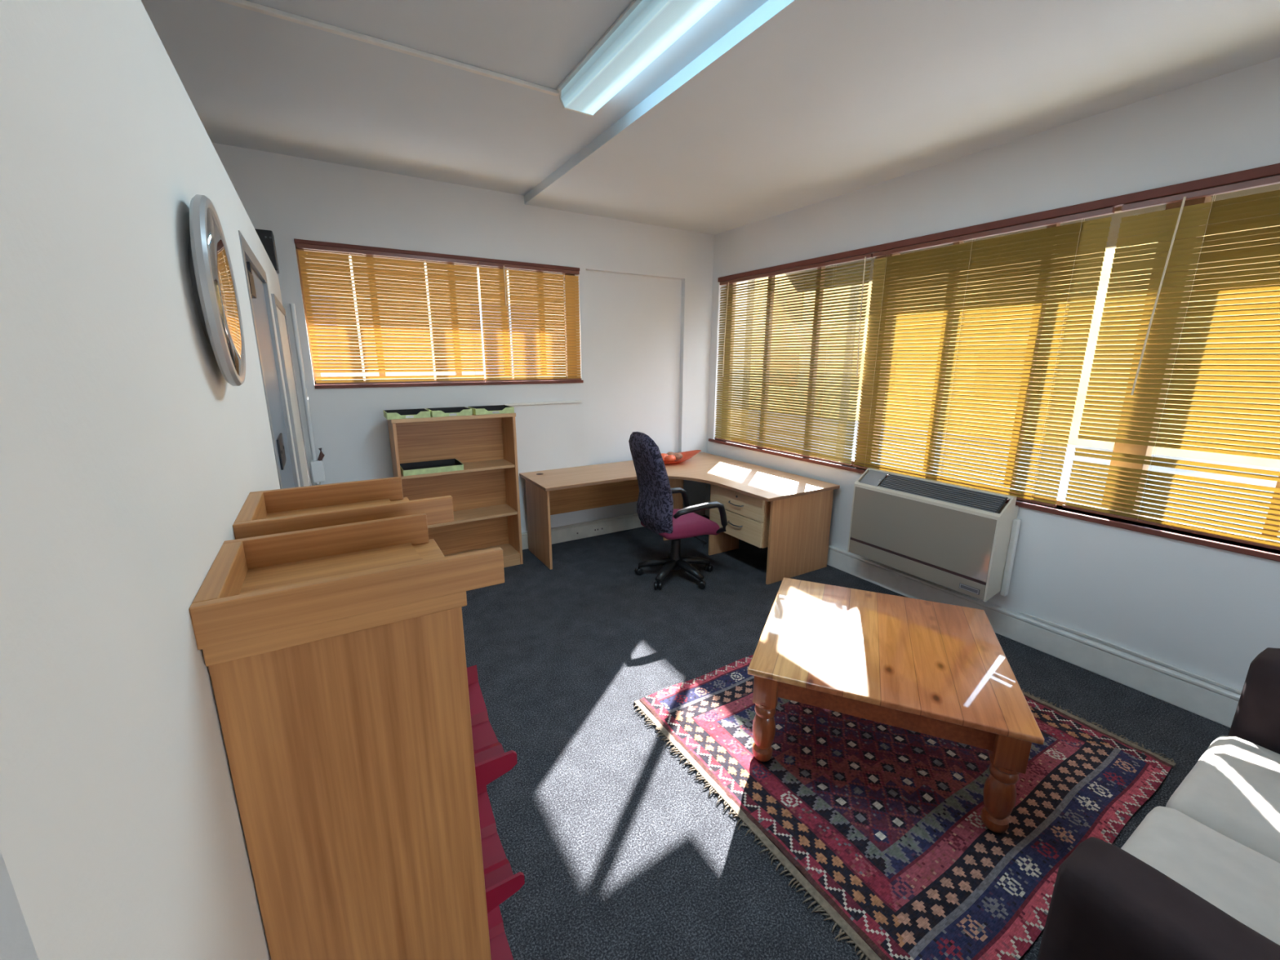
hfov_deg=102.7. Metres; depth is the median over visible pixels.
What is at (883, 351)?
blind
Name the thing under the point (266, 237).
wall speaker
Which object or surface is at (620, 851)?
floor
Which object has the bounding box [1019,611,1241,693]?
loose cable
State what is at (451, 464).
tray
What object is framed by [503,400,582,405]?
cable trunking
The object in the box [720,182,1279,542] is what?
window
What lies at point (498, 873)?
shelf
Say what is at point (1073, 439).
window
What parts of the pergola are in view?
post, post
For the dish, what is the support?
on the desk at (788, 514)
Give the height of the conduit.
0.018 m
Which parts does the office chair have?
backrest, leg, leg, seat, armrest, leg, leg, height lever, armrest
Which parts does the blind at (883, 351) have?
ladder cord, rail, ladder cord, head rail, ladder cord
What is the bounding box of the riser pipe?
[289,303,325,484]
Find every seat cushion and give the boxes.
[1120,805,1279,945]
[1165,735,1279,862]
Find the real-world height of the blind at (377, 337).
0.979 m
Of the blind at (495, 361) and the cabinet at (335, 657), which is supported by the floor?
the cabinet at (335, 657)
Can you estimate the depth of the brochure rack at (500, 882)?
0.95 m
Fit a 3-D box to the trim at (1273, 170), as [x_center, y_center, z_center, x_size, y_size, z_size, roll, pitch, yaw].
[2.341,-1.545,3.008,0.050,0.045,5.770,-8,15,-30]
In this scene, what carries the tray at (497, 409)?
on the bookcase at (485, 495)
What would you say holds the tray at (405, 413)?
on the bookcase at (485, 495)
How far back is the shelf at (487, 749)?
0.93 m
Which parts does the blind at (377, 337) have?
ladder cord, head rail, rail, ladder cord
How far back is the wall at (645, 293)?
4.62 m
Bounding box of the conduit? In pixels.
[216,0,559,96]
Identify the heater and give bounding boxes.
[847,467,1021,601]
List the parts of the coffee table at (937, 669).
leg, leg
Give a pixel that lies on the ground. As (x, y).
(1069, 456)
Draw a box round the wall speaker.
[254,228,279,273]
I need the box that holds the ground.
[748,409,1279,537]
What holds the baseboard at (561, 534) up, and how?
attached to the wall at (645, 293)
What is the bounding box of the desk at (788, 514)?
[519,452,839,584]
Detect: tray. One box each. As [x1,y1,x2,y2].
[383,408,430,419]
[400,458,463,475]
[426,406,472,417]
[467,404,514,414]
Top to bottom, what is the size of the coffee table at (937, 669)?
0.478 m
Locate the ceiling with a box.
[141,0,1279,235]
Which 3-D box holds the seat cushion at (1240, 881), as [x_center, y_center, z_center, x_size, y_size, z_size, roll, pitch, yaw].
[1.590,1.161,1.198,0.570,0.181,0.720,-8,15,-30]
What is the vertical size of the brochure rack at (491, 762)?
0.115 m
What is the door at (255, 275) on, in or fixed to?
in the wall at (129, 460)
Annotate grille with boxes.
[878,473,1008,513]
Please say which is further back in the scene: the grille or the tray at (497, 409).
the tray at (497, 409)
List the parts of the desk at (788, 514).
panel, modesty panel, leg panel, leg panel, handle, handle, drawer, drawer, panel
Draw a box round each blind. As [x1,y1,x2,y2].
[296,243,484,385]
[477,261,581,382]
[714,253,873,466]
[852,207,1115,506]
[1062,175,1279,550]
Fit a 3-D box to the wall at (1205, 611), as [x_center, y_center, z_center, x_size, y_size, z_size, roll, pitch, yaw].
[2.756,-0.419,2.757,0.200,3.130,7.680,-8,15,-30]
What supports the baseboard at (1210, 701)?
attached to the wall at (1205, 611)
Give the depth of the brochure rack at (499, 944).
1.06 m
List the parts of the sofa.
armrest, armrest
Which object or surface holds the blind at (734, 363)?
attached to the window at (1133, 449)
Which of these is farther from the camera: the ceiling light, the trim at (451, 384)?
the trim at (451, 384)
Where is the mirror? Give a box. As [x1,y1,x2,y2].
[188,194,245,386]
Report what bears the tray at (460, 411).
on the bookcase at (485, 495)
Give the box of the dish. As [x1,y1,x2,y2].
[661,449,701,463]
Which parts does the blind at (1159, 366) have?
rail, ladder cord, head rail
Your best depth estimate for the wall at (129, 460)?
0.41 m
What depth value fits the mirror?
0.80 m
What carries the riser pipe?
on the floor
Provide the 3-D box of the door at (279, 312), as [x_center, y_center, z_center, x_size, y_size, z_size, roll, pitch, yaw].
[-1.914,0.069,2.945,0.012,2.070,0.900,-8,15,-30]
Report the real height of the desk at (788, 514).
0.747 m
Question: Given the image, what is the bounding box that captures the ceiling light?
[557,0,720,116]
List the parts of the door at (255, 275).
lock plate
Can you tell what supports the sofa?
on the floor
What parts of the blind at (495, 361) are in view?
ladder cord, head rail, rail, ladder cord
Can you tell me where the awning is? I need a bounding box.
[785,183,1279,291]
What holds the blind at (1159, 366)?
attached to the window at (1133, 449)
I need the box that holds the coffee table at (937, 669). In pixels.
[747,577,1044,833]
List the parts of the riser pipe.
valve handle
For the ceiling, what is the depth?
2.49 m
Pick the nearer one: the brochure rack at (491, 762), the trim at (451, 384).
the brochure rack at (491, 762)
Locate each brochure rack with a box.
[466,664,517,791]
[476,785,524,913]
[487,905,513,959]
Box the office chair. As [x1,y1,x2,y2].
[628,431,727,589]
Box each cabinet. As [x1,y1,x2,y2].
[188,512,504,959]
[232,476,453,539]
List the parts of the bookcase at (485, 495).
panel, shelf, shelf, shelf, panel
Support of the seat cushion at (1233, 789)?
on the sofa
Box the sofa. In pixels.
[1036,647,1279,959]
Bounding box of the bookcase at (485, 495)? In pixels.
[387,413,523,567]
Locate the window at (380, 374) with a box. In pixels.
[294,243,577,385]
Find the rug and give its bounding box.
[633,654,1176,959]
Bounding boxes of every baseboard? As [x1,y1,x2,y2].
[521,501,705,550]
[705,500,1240,727]
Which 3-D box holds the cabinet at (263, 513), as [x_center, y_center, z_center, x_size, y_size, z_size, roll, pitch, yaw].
[-0.592,0.765,1.212,0.349,1.513,0.256,-8,15,-30]
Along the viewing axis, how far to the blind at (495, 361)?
4.56 m
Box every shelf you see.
[466,664,504,764]
[476,785,513,889]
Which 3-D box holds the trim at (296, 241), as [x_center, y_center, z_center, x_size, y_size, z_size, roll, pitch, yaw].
[-1.495,-1.807,4.153,2.190,0.028,0.032,-8,15,-30]
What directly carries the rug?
on the floor
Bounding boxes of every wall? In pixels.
[0,0,300,959]
[211,142,714,533]
[705,57,1279,694]
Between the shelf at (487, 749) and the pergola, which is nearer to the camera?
the shelf at (487, 749)
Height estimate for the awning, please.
0.860 m
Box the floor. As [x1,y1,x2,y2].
[461,515,1230,959]
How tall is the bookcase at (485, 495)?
1.345 m
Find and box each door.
[238,230,298,488]
[271,293,311,486]
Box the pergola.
[740,279,859,457]
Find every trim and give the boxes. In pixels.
[293,238,579,271]
[314,379,583,388]
[708,438,1279,561]
[717,163,1279,282]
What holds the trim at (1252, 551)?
attached to the wall at (1205, 611)
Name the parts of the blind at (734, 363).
ladder cord, rail, head rail, ladder cord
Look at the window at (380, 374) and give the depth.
4.12 m

